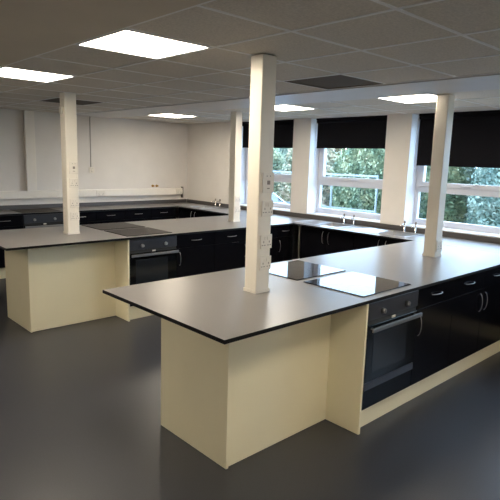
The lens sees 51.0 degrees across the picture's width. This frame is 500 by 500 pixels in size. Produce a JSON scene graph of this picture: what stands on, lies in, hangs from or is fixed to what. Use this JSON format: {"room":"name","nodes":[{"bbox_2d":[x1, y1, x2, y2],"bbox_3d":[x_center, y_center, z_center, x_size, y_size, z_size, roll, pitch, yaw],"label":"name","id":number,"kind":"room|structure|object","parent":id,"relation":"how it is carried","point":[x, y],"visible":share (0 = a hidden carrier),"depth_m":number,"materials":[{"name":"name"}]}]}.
{"room":"cooking classroom","nodes":[
{"label":"cooking classroom","id":0,"kind":"room"},
{"bbox_2d":[0,108,187,218],"bbox_3d":[-4.241,-0.741,7.047,8.840,2.460,0.150,-7,13,-42],"label":"wall","id":1,"kind":"structure","parent":0,"point":[125,153],"depth_m":8.54,"materials":[{"name":"paint"}]},
{"bbox_2d":[23,110,36,190],"bbox_3d":[-3.232,-1.452,7.706,0.140,1.153,0.069,-7,13,-42],"label":"pillar","id":2,"kind":"structure","parent":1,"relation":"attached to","point":[28,116],"depth_m":7.68,"materials":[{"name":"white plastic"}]},
{"bbox_2d":[89,116,90,166],"bbox_3d":[-2.540,-1.724,8.347,0.012,0.795,0.012,-7,13,-42],"label":"conduit","id":3,"kind":"object","parent":1,"relation":"attached to","point":[89,116],"visible":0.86,"depth_m":8.34,"materials":[{"name":"grey"}]},
{"bbox_2d":[0,187,182,198],"bbox_3d":[-3.117,-0.827,7.943,5.111,0.200,0.065,-7,13,-42],"label":"dado trunking","id":4,"kind":"object","parent":1,"relation":"attached to","point":[150,191],"visible":1,"depth_m":8.42,"materials":[{"name":"white plastic"}]},
{"bbox_2d":[97,190,104,195],"bbox_3d":[-2.424,-0.924,8.533,0.150,0.085,0.011,-7,13,-42],"label":"socket plate","id":5,"kind":"object","parent":4,"relation":"attached to","point":[99,193],"visible":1,"depth_m":8.53,"materials":[{"name":"beige plastic"}]},
{"bbox_2d":[176,189,181,193],"bbox_3d":[-1.289,-1.071,9.578,0.130,0.085,0.011,-7,13,-42],"label":"socket plate","id":6,"kind":"object","parent":4,"relation":"attached to","point":[178,191],"visible":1,"depth_m":9.57,"materials":[{"name":"beige plastic"}]},
{"bbox_2d":[89,167,93,172],"bbox_3d":[-2.544,-1.284,8.428,0.090,0.090,0.012,-7,13,-42],"label":"socket plate","id":7,"kind":"object","parent":1,"relation":"attached to","point":[91,169],"visible":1,"depth_m":8.42,"materials":[{"name":"beige plastic"}]},
{"bbox_2d":[0,0,209,66],"bbox_3d":[-1.081,-1.087,2.503,0.676,0.032,10.580,-7,13,-42],"label":"ceiling","id":8,"kind":"structure","parent":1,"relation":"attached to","point":[28,28],"depth_m":2.36,"materials":[{"name":"paint"}]},
{"bbox_2d":[0,0,499,122],"bbox_3d":[-0.627,-1.141,2.922,8.440,0.008,10.580,-7,13,-42],"label":"ceiling grid","id":9,"kind":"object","parent":1,"relation":"attached to","point":[393,8],"depth_m":3.38,"materials":[{"name":"silver metal"}]},
{"bbox_2d":[76,73,499,117],"bbox_3d":[1.086,-1.365,4.500,0.656,0.032,10.580,-7,13,-42],"label":"ceiling beam","id":10,"kind":"structure","parent":1,"relation":"attached to","point":[490,81],"depth_m":4.70,"materials":[{"name":"paint"}]},
{"bbox_2d":[0,278,499,499],"bbox_3d":[-0.697,1.203,3.325,8.440,0.100,10.580,-7,13,-42],"label":"floor","id":11,"kind":"structure","parent":0,"point":[80,403],"depth_m":3.25,"materials":[{"name":"plastic"}]},
{"bbox_2d":[0,268,5,278],"bbox_3d":[-2.979,0.261,7.641,4.500,0.154,0.018,-7,13,-42],"label":"plinth","id":12,"kind":"object","parent":11,"relation":"on","point":[2,270],"visible":0.02,"depth_m":7.23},
{"bbox_2d":[0,215,22,267],"bbox_3d":[-3.498,-0.147,7.328,0.483,0.717,0.568,-7,13,-42],"label":"base cabinet","id":13,"kind":"object","parent":11,"relation":"on","point":[9,222],"visible":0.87,"depth_m":7.15,"materials":[{"name":"black laminate"}]},
{"bbox_2d":[23,213,63,228],"bbox_3d":[-3.081,-0.194,7.673,0.584,0.712,0.546,-7,13,-42],"label":"oven","id":14,"kind":"object","parent":11,"relation":"on","point":[53,219],"visible":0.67,"depth_m":7.44,"materials":[{"name":"black metal"}]},
{"bbox_2d":[4,240,129,332],"bbox_3d":[-1.974,0.287,5.545,0.932,0.878,1.120,-7,13,-42],"label":"island base","id":15,"kind":"object","parent":11,"relation":"on","point":[57,286],"visible":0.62,"depth_m":5.32,"materials":[{"name":"beige laminate"}]},
{"bbox_2d":[0,215,292,250],"bbox_3d":[-1.163,-0.260,6.204,3.678,0.021,1.170,-7,13,-42],"label":"countertop","id":16,"kind":"structure","parent":15,"relation":"on","point":[28,238],"depth_m":5.63,"materials":[{"name":"laminate"}]},
{"bbox_2d":[59,92,79,234],"bbox_3d":[-1.865,-0.430,5.465,0.133,2.324,0.123,-7,13,-42],"label":"pillar","id":17,"kind":"structure","parent":16,"relation":"on","point":[68,119],"depth_m":5.33,"materials":[{"name":"paint"}]},
{"bbox_2d":[69,162,77,173],"bbox_3d":[-1.799,-0.839,5.354,0.095,0.120,0.012,-7,13,-42],"label":"switch plate","id":18,"kind":"object","parent":17,"relation":"attached to","point":[73,166],"visible":1,"depth_m":5.35,"materials":[{"name":"beige plastic"}]},
{"bbox_2d":[69,178,78,187],"bbox_3d":[-1.804,-0.686,5.380,0.095,0.095,0.011,-7,13,-42],"label":"socket plate","id":19,"kind":"object","parent":17,"relation":"attached to","point":[74,182],"visible":1,"depth_m":5.38,"materials":[{"name":"beige plastic"}]},
{"bbox_2d":[70,199,78,207],"bbox_3d":[-1.810,-0.484,5.415,0.095,0.088,0.011,-7,13,-42],"label":"socket plate","id":20,"kind":"object","parent":17,"relation":"attached to","point":[73,202],"visible":1,"depth_m":5.41,"materials":[{"name":"beige plastic"}]},
{"bbox_2d":[70,212,79,219],"bbox_3d":[-1.814,-0.351,5.438,0.095,0.085,0.011,-7,13,-42],"label":"socket plate","id":21,"kind":"object","parent":17,"relation":"attached to","point":[74,215],"visible":1,"depth_m":5.43,"materials":[{"name":"beige plastic"}]},
{"bbox_2d":[82,222,144,229],"bbox_3d":[-1.608,-0.283,6.177,0.560,0.006,0.495,-7,13,-42],"label":"cooktop","id":22,"kind":"object","parent":16,"relation":"in","point":[121,225],"visible":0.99,"depth_m":6.15,"materials":[{"name":"brown glass"}]},
{"bbox_2d":[104,227,171,236],"bbox_3d":[-1.231,-0.203,5.778,0.560,0.006,0.495,-7,13,-42],"label":"cooktop","id":23,"kind":"object","parent":16,"relation":"in","point":[146,230],"visible":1,"depth_m":5.75,"materials":[{"name":"brown glass"}]},
{"bbox_2d":[228,112,241,221],"bbox_3d":[-0.208,-0.643,6.990,0.118,2.324,0.118,-7,13,-42],"label":"pillar","id":24,"kind":"structure","parent":16,"relation":"on","point":[236,117],"depth_m":6.87,"materials":[{"name":"paint"}]},
{"bbox_2d":[235,206,239,212],"bbox_3d":[-0.163,-0.534,6.965,0.090,0.085,0.011,-7,13,-42],"label":"socket plate","id":25,"kind":"object","parent":24,"relation":"attached to","point":[237,209],"visible":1,"depth_m":6.96,"materials":[{"name":"beige plastic"}]},
{"bbox_2d":[235,196,240,202],"bbox_3d":[-0.159,-0.672,6.941,0.090,0.085,0.011,-7,13,-42],"label":"socket plate","id":26,"kind":"object","parent":24,"relation":"attached to","point":[237,198],"visible":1,"depth_m":6.93,"materials":[{"name":"beige plastic"}]},
{"bbox_2d":[79,211,95,224],"bbox_3d":[-2.702,-0.249,8.062,0.488,0.717,0.568,-7,13,-42],"label":"base cabinet","id":27,"kind":"object","parent":11,"relation":"on","point":[85,218],"visible":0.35,"depth_m":7.90,"materials":[{"name":"black laminate"}]},
{"bbox_2d":[96,210,124,223],"bbox_3d":[-2.343,-0.295,8.392,0.488,0.717,0.568,-7,13,-42],"label":"base cabinet","id":28,"kind":"object","parent":11,"relation":"on","point":[115,216],"visible":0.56,"depth_m":8.16,"materials":[{"name":"black laminate"}]},
{"bbox_2d":[125,209,151,221],"bbox_3d":[-1.985,-0.342,8.723,0.488,0.717,0.568,-7,13,-42],"label":"drawer","id":29,"kind":"object","parent":11,"relation":"on","point":[137,214],"visible":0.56,"depth_m":8.49,"materials":[{"name":"black laminate"}]},
{"bbox_2d":[130,306,152,319],"bbox_3d":[-0.737,0.480,6.762,2.483,0.154,1.030,-7,13,-42],"label":"plinth","id":30,"kind":"object","parent":11,"relation":"on","point":[135,312],"visible":0.18,"depth_m":5.63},
{"bbox_2d":[129,235,178,306],"bbox_3d":[-1.187,0.184,5.807,0.584,0.712,0.546,-7,13,-42],"label":"oven","id":31,"kind":"object","parent":11,"relation":"on","point":[150,259],"visible":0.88,"depth_m":5.61,"materials":[{"name":"black"}]},
{"bbox_2d":[152,208,175,219],"bbox_3d":[-1.626,-0.388,9.054,0.488,0.717,0.568,-7,13,-42],"label":"base cabinet","id":32,"kind":"object","parent":11,"relation":"on","point":[158,213],"visible":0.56,"depth_m":8.82,"materials":[{"name":"black laminate"}]},
{"bbox_2d":[179,208,210,217],"bbox_3d":[-0.749,-0.339,8.925,0.588,0.717,0.858,-7,13,-42],"label":"base cabinet","id":33,"kind":"object","parent":11,"relation":"on","point":[183,213],"visible":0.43,"depth_m":8.74,"materials":[{"name":"black laminate"}]},
{"bbox_2d":[176,232,214,277],"bbox_3d":[-0.779,0.130,6.194,0.538,0.717,0.528,-7,13,-42],"label":"base cabinet","id":34,"kind":"object","parent":11,"relation":"on","point":[195,256],"visible":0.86,"depth_m":6.00,"materials":[{"name":"black laminate"}]},
{"bbox_2d":[210,213,224,215],"bbox_3d":[-0.238,-0.231,8.387,0.588,0.717,0.618,-7,13,-42],"label":"base cabinet","id":35,"kind":"object","parent":11,"relation":"on","point":[211,214],"visible":0.1,"depth_m":8.26,"materials":[{"name":"black laminate"}]},
{"bbox_2d":[214,226,277,271],"bbox_3d":[-0.193,0.054,6.734,1.058,0.717,0.528,-7,13,-42],"label":"base cabinet","id":36,"kind":"object","parent":11,"relation":"on","point":[230,246],"visible":0.41,"depth_m":6.38,"materials":[{"name":"black laminate"}]},
{"bbox_2d":[243,54,276,293],"bbox_3d":[0.048,0.002,3.286,0.123,2.324,0.113,-7,13,-42],"label":"pillar","id":37,"kind":"structure","parent":11,"relation":"on","point":[263,66],"depth_m":3.15,"materials":[{"name":"paint"}]},
{"bbox_2d":[259,255,270,269],"bbox_3d":[0.097,0.081,3.263,0.095,0.085,0.011,-7,13,-42],"label":"socket plate","id":38,"kind":"object","parent":37,"relation":"attached to","point":[265,261],"visible":1,"depth_m":3.26,"materials":[{"name":"beige plastic"}]},
{"bbox_2d":[260,234,271,248],"bbox_3d":[0.101,-0.052,3.240,0.095,0.088,0.011,-7,13,-42],"label":"socket plate","id":39,"kind":"object","parent":37,"relation":"attached to","point":[265,240],"visible":1,"depth_m":3.24,"materials":[{"name":"beige plastic"}]},
{"bbox_2d":[261,200,272,215],"bbox_3d":[0.107,-0.254,3.205,0.095,0.095,0.011,-7,13,-42],"label":"socket plate","id":40,"kind":"object","parent":37,"relation":"attached to","point":[267,206],"visible":1,"depth_m":3.20,"materials":[{"name":"beige plastic"}]},
{"bbox_2d":[262,173,273,192],"bbox_3d":[0.112,-0.407,3.178,0.095,0.120,0.012,-7,13,-42],"label":"switch plate","id":41,"kind":"object","parent":37,"relation":"attached to","point":[267,178],"visible":1,"depth_m":3.17,"materials":[{"name":"beige plastic"}]},
{"bbox_2d":[161,304,368,468],"bbox_3d":[0.005,0.717,3.392,0.910,0.878,1.120,-7,13,-42],"label":"island base","id":42,"kind":"object","parent":11,"relation":"on","point":[231,402],"visible":0.62,"depth_m":3.18,"materials":[{"name":"beige laminate"}]},
{"bbox_2d":[103,241,499,344],"bbox_3d":[0.838,0.166,4.078,3.698,0.021,1.170,-7,13,-42],"label":"countertop","id":43,"kind":"structure","parent":42,"relation":"on","point":[215,306],"depth_m":3.30,"materials":[{"name":"laminate"}]},
{"bbox_2d":[269,260,345,279],"bbox_3d":[0.363,0.148,4.017,0.560,0.006,0.495,-7,13,-42],"label":"cooktop","id":44,"kind":"object","parent":43,"relation":"in","point":[297,269],"visible":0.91,"depth_m":3.98,"materials":[{"name":"black glass"}]},
{"bbox_2d":[304,272,410,296],"bbox_3d":[0.740,0.228,3.619,0.560,0.006,0.495,-7,13,-42],"label":"cooktop","id":45,"kind":"object","parent":43,"relation":"in","point":[363,285],"visible":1,"depth_m":3.59,"materials":[{"name":"black glass"}]},
{"bbox_2d":[276,225,293,261],"bbox_3d":[0.307,-0.010,7.195,0.305,0.717,0.528,-7,13,-42],"label":"base cabinet","id":46,"kind":"object","parent":11,"relation":"on","point":[284,237],"visible":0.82,"depth_m":7.00,"materials":[{"name":"black laminate"}]},
{"bbox_2d":[300,226,354,257],"bbox_3d":[1.157,0.064,6.914,0.588,0.717,0.858,-7,13,-42],"label":"base cabinet","id":47,"kind":"object","parent":11,"relation":"on","point":[314,241],"visible":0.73,"depth_m":6.74,"materials":[{"name":"black laminate"}]},
{"bbox_2d":[298,226,299,258],"bbox_3d":[0.652,0.026,7.051,0.007,0.716,0.010,-7,13,-42],"label":"post","id":48,"kind":"object","parent":47,"relation":"attached to","point":[299,226],"visible":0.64,"depth_m":7.03,"materials":[{"name":"grey plastic"}]},
{"bbox_2d":[187,109,499,259],"bbox_3d":[2.537,-0.371,6.074,0.300,2.460,10.580,-7,13,-42],"label":"wall","id":49,"kind":"structure","parent":11,"relation":"on","point":[208,144],"depth_m":7.75,"materials":[{"name":"paint"}]},
{"bbox_2d":[240,127,293,211],"bbox_3d":[0.298,-1.353,8.343,0.271,1.366,1.250,-7,13,-42],"label":"window","id":50,"kind":"structure","parent":49,"relation":"attached to","point":[286,178],"depth_m":8.77,"materials":[{"name":"grey plastic"}]},
{"bbox_2d":[242,120,293,147],"bbox_3d":[0.268,-1.630,8.222,0.065,0.778,1.188,-7,13,-42],"label":"roller blind","id":51,"kind":"object","parent":49,"relation":"attached to","point":[283,129],"visible":0.59,"depth_m":7.98,"materials":[{"name":"black fabric"}]},
{"bbox_2d":[307,115,387,222],"bbox_3d":[1.373,-1.126,7.208,0.271,1.366,1.250,-7,13,-42],"label":"window","id":52,"kind":"structure","parent":49,"relation":"attached to","point":[319,178],"depth_m":7.58,"materials":[{"name":"grey plastic"}]},
{"bbox_2d":[313,115,386,173],"bbox_3d":[1.344,-1.402,7.087,0.065,0.778,1.188,-7,13,-42],"label":"roller blind","id":53,"kind":"object","parent":49,"relation":"attached to","point":[362,132],"visible":0.82,"depth_m":7.03,"materials":[{"name":"black fabric"}]},
{"bbox_2d":[403,114,499,237],"bbox_3d":[2.455,-0.897,6.066,0.271,1.366,1.250,-7,13,-42],"label":"window","id":54,"kind":"structure","parent":49,"relation":"attached to","point":[415,186],"depth_m":6.40,"materials":[{"name":"grey plastic"}]},
{"bbox_2d":[413,110,499,178],"bbox_3d":[2.426,-1.173,5.945,0.065,0.778,1.188,-7,13,-42],"label":"roller blind","id":55,"kind":"object","parent":49,"relation":"attached to","point":[475,137],"visible":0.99,"depth_m":5.89,"materials":[{"name":"black fabric"}]},
{"bbox_2d":[354,234,406,249],"bbox_3d":[1.725,0.184,6.314,0.588,0.717,0.798,-7,13,-42],"label":"base cabinet","id":56,"kind":"object","parent":11,"relation":"on","point":[360,241],"visible":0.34,"depth_m":6.21,"materials":[{"name":"black laminate"}]},
{"bbox_2d":[177,199,499,252],"bbox_3d":[1.174,-0.335,6.861,0.637,0.083,7.555,-7,13,-42],"label":"countertop","id":57,"kind":"structure","parent":56,"relation":"on","point":[484,243],"depth_m":6.61,"materials":[{"name":"laminate"}]},
{"bbox_2d":[173,204,220,208],"bbox_3d":[-0.923,-0.687,9.094,0.430,0.155,0.800,-7,13,-42],"label":"sink","id":58,"kind":"object","parent":57,"relation":"in","point":[186,205],"visible":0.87,"depth_m":9.14,"materials":[{"name":"silver metal"}]},
{"bbox_2d":[292,220,356,227],"bbox_3d":[0.996,-0.281,7.069,0.430,0.155,0.780,-7,13,-42],"label":"sink","id":59,"kind":"object","parent":57,"relation":"in","point":[313,222],"visible":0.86,"depth_m":7.11,"materials":[{"name":"silver metal"}]},
{"bbox_2d":[350,227,423,237],"bbox_3d":[1.649,-0.143,6.379,0.430,0.155,0.760,-7,13,-42],"label":"sink","id":60,"kind":"object","parent":57,"relation":"in","point":[369,229],"visible":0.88,"depth_m":6.42,"materials":[{"name":"silver metal"}]},
{"bbox_2d":[362,290,421,409],"bbox_3d":[0.785,0.615,3.647,0.584,0.712,0.546,-7,13,-42],"label":"oven","id":61,"kind":"object","parent":11,"relation":"on","point":[391,325],"visible":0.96,"depth_m":3.46,"materials":[{"name":"black metal"}]},
{"bbox_2d":[360,340,499,426],"bbox_3d":[1.254,0.908,4.621,2.538,0.154,1.030,-7,13,-42],"label":"plinth","id":62,"kind":"object","parent":11,"relation":"on","point":[377,410],"visible":0.35,"depth_m":4.00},
{"bbox_2d":[410,280,454,385],"bbox_3d":[1.192,0.561,4.035,0.538,0.717,0.528,-7,13,-42],"label":"base cabinet","id":63,"kind":"object","parent":11,"relation":"on","point":[432,330],"visible":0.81,"depth_m":3.85,"materials":[{"name":"black laminate"}]},
{"bbox_2d":[422,94,454,256],"bbox_3d":[1.677,-0.205,4.774,0.123,2.324,0.123,-7,13,-42],"label":"pillar","id":64,"kind":"structure","parent":11,"relation":"on","point":[444,112],"depth_m":4.65,"materials":[{"name":"paint"}]},
{"bbox_2d":[436,240,442,251],"bbox_3d":[1.717,-0.036,4.753,0.100,0.100,0.011,-7,13,-42],"label":"socket plate","id":65,"kind":"object","parent":64,"relation":"attached to","point":[439,243],"visible":1,"depth_m":4.75,"materials":[{"name":"beige plastic"}]},
{"bbox_2d":[446,267,499,366],"bbox_3d":[1.778,0.485,4.574,1.058,0.717,0.528,-7,13,-42],"label":"base cabinet","id":66,"kind":"object","parent":11,"relation":"on","point":[475,318],"visible":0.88,"depth_m":4.32,"materials":[{"name":"black laminate"}]},
{"bbox_3d":[-4.563,-0.010,6.346,0.483,0.717,0.568,-7,13,-42],"label":"base cabinet","id":67,"kind":"object","parent":11,"relation":"on","visible":0},
{"bbox_2d":[0,199,201,215],"bbox_3d":[-2.905,-0.622,7.822,5.220,0.083,0.587,-7,13,-42],"label":"countertop","id":68,"kind":"structure","parent":67,"relation":"on","point":[5,210],"depth_m":8.42,"materials":[{"name":"laminate"}]},
{"bbox_2d":[11,208,59,212],"bbox_3d":[-3.114,-0.576,7.618,0.570,0.006,0.470,-7,13,-42],"label":"cooktop","id":69,"kind":"object","parent":68,"relation":"in","point":[36,209],"visible":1,"depth_m":7.59,"materials":[{"name":"brown glass"}]},
{"bbox_2d":[0,0,499,123],"bbox_3d":[-0.627,-1.141,2.922,8.440,0.001,10.580,-7,13,-42],"label":"ceiling","id":70,"kind":"structure","parent":0,"point":[195,24],"depth_m":3.14,"materials":[{"name":"tile"}]},
{"bbox_2d":[0,67,75,82],"bbox_3d":[-1.757,-1.393,4.146,0.541,0.026,0.546,-7,13,-42],"label":"recessed light","id":71,"kind":"object","parent":70,"relation":"in","point":[7,72],"visible":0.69,"depth_m":4.16,"materials":[{"name":"grey plastic"}]},
{"bbox_2d":[41,98,102,104],"bbox_3d":[-2.094,-1.747,6.137,0.541,0.024,0.546,-7,13,-42],"label":"ceiling vent","id":72,"kind":"object","parent":70,"relation":"in","point":[56,100],"visible":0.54,"depth_m":6.20,"materials":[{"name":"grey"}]},
{"bbox_2d":[75,29,211,58],"bbox_3d":[-0.593,-1.147,2.918,0.541,0.026,0.546,-7,13,-42],"label":"recessed light","id":73,"kind":"object","parent":70,"relation":"in","point":[125,41],"visible":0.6,"depth_m":2.91,"materials":[{"name":"grey plastic"}]},
{"bbox_2d":[149,114,197,117],"bbox_3d":[-1.155,-1.999,7.769,0.546,0.026,0.546,-7,13,-42],"label":"recessed light","id":74,"kind":"object","parent":70,"relation":"in","point":[159,115],"visible":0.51,"depth_m":7.82,"materials":[{"name":"grey plastic"}]},
{"bbox_2d":[275,105,313,110],"bbox_3d":[0.397,-1.670,6.132,0.546,0.026,0.546,-7,13,-42],"label":"recessed light","id":75,"kind":"object","parent":70,"relation":"in","point":[281,107],"visible":0.44,"depth_m":6.15,"materials":[{"name":"grey plastic"}]},
{"bbox_2d":[284,75,381,88],"bbox_3d":[0.647,-1.307,4.061,0.541,0.024,0.546,-7,13,-42],"label":"ceiling vent","id":76,"kind":"object","parent":70,"relation":"in","point":[337,81],"visible":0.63,"depth_m":4.08,"materials":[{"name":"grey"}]},
{"bbox_2d":[378,94,456,103],"bbox_3d":[1.561,-1.424,4.903,0.546,0.026,0.546,-7,13,-42],"label":"recessed light","id":77,"kind":"object","parent":70,"relation":"in","point":[429,97],"visible":0.57,"depth_m":4.95,"materials":[{"name":"grey plastic"}]},
{"bbox_2d":[383,94,436,102],"bbox_3d":[1.561,-1.426,4.903,0.518,0.021,0.518,-7,13,-42],"label":"diffuser","id":78,"kind":"object","parent":77,"relation":"attached to","point":[429,97],"depth_m":4.95,"materials":[{"name":"white plastic"}]},
{"label":"outside","id":79,"kind":"structure","parent":0,"visible":0},
{"bbox_3d":[13.934,-2.992,33.485,53.850,0.100,90.000,-7,13,-42],"label":"ground","id":80,"kind":"structure","parent":79,"visible":0},
{"bbox_2d":[273,148,285,194],"bbox_3d":[0.453,-2.710,20.084,2.202,3.113,2.178,1,10,-4],"label":"tree","id":81,"kind":"object","parent":80,"relation":"on","point":[277,155],"visible":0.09,"depth_m":19.50,"materials":[{"name":"green plant"}]},
{"bbox_2d":[276,148,289,172],"bbox_3d":[0.960,-3.672,23.256,2.520,3.958,2.561,-2,10,-21],"label":"tree","id":82,"kind":"object","parent":80,"relation":"on","point":[285,150],"visible":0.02,"depth_m":22.39,"materials":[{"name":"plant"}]},
{"bbox_2d":[275,148,337,208],"bbox_3d":[2.048,-2.483,18.517,2.239,3.306,2.172,5,10,19],"label":"tree","id":83,"kind":"object","parent":80,"relation":"on","point":[285,195],"visible":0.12,"depth_m":17.99,"materials":[{"name":"green plant"}]},
{"bbox_2d":[273,171,378,213],"bbox_3d":[-0.401,-1.966,18.983,0.060,1.950,11.615,-7,13,-42],"label":"railing","id":84,"kind":"object","parent":80,"relation":"on","point":[330,206],"visible":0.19,"depth_m":15.46,"materials":[{"name":"white metal"}]},
{"bbox_2d":[331,148,345,205],"bbox_3d":[2.822,-3.241,21.380,2.566,3.879,2.447,-6,12,-36],"label":"tree","id":85,"kind":"object","parent":80,"relation":"on","point":[337,150],"visible":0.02,"depth_m":20.81,"materials":[{"name":"green plant"}]},
{"bbox_2d":[329,148,384,213],"bbox_3d":[3.663,-2.132,16.859,2.202,3.259,2.178,-5,12,-35],"label":"tree","id":86,"kind":"object","parent":80,"relation":"on","point":[356,161],"visible":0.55,"depth_m":16.14,"materials":[{"name":"green plant"}]},
{"bbox_2d":[419,166,471,222],"bbox_3d":[5.262,-1.718,15.154,2.202,3.114,2.178,10,13,39],"label":"tree","id":87,"kind":"object","parent":80,"relation":"on","point":[452,205],"visible":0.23,"depth_m":14.51,"materials":[{"name":"green plant"}]},
{"bbox_2d":[455,167,478,222],"bbox_3d":[6.375,-2.534,17.584,2.520,3.960,2.561,6,11,22],"label":"tree","id":88,"kind":"object","parent":80,"relation":"on","point":[472,169],"visible":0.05,"depth_m":16.91,"materials":[{"name":"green plant"}]},
{"bbox_2d":[466,167,499,226],"bbox_3d":[6.762,-1.474,13.514,2.199,3.274,2.235,-3,11,-27],"label":"tree","id":89,"kind":"object","parent":80,"relation":"on","point":[486,210],"visible":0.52,"depth_m":13.31,"materials":[{"name":"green plant"}]},
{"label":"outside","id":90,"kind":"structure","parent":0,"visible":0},
{"bbox_3d":[-2.700,-0.905,18.142,4.300,0.010,90.000,-7,13,-42],"label":"driveway","id":91,"kind":"object","parent":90,"visible":0},
{"bbox_2d":[272,193,286,203],"bbox_3d":[-0.234,-1.249,16.234,1.780,1.460,4.100,-8,14,-44],"label":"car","id":92,"kind":"object","parent":91,"relation":"on","point":[275,198],"visible":0.02,"depth_m":15.99,"materials":[{"name":"white paint"}]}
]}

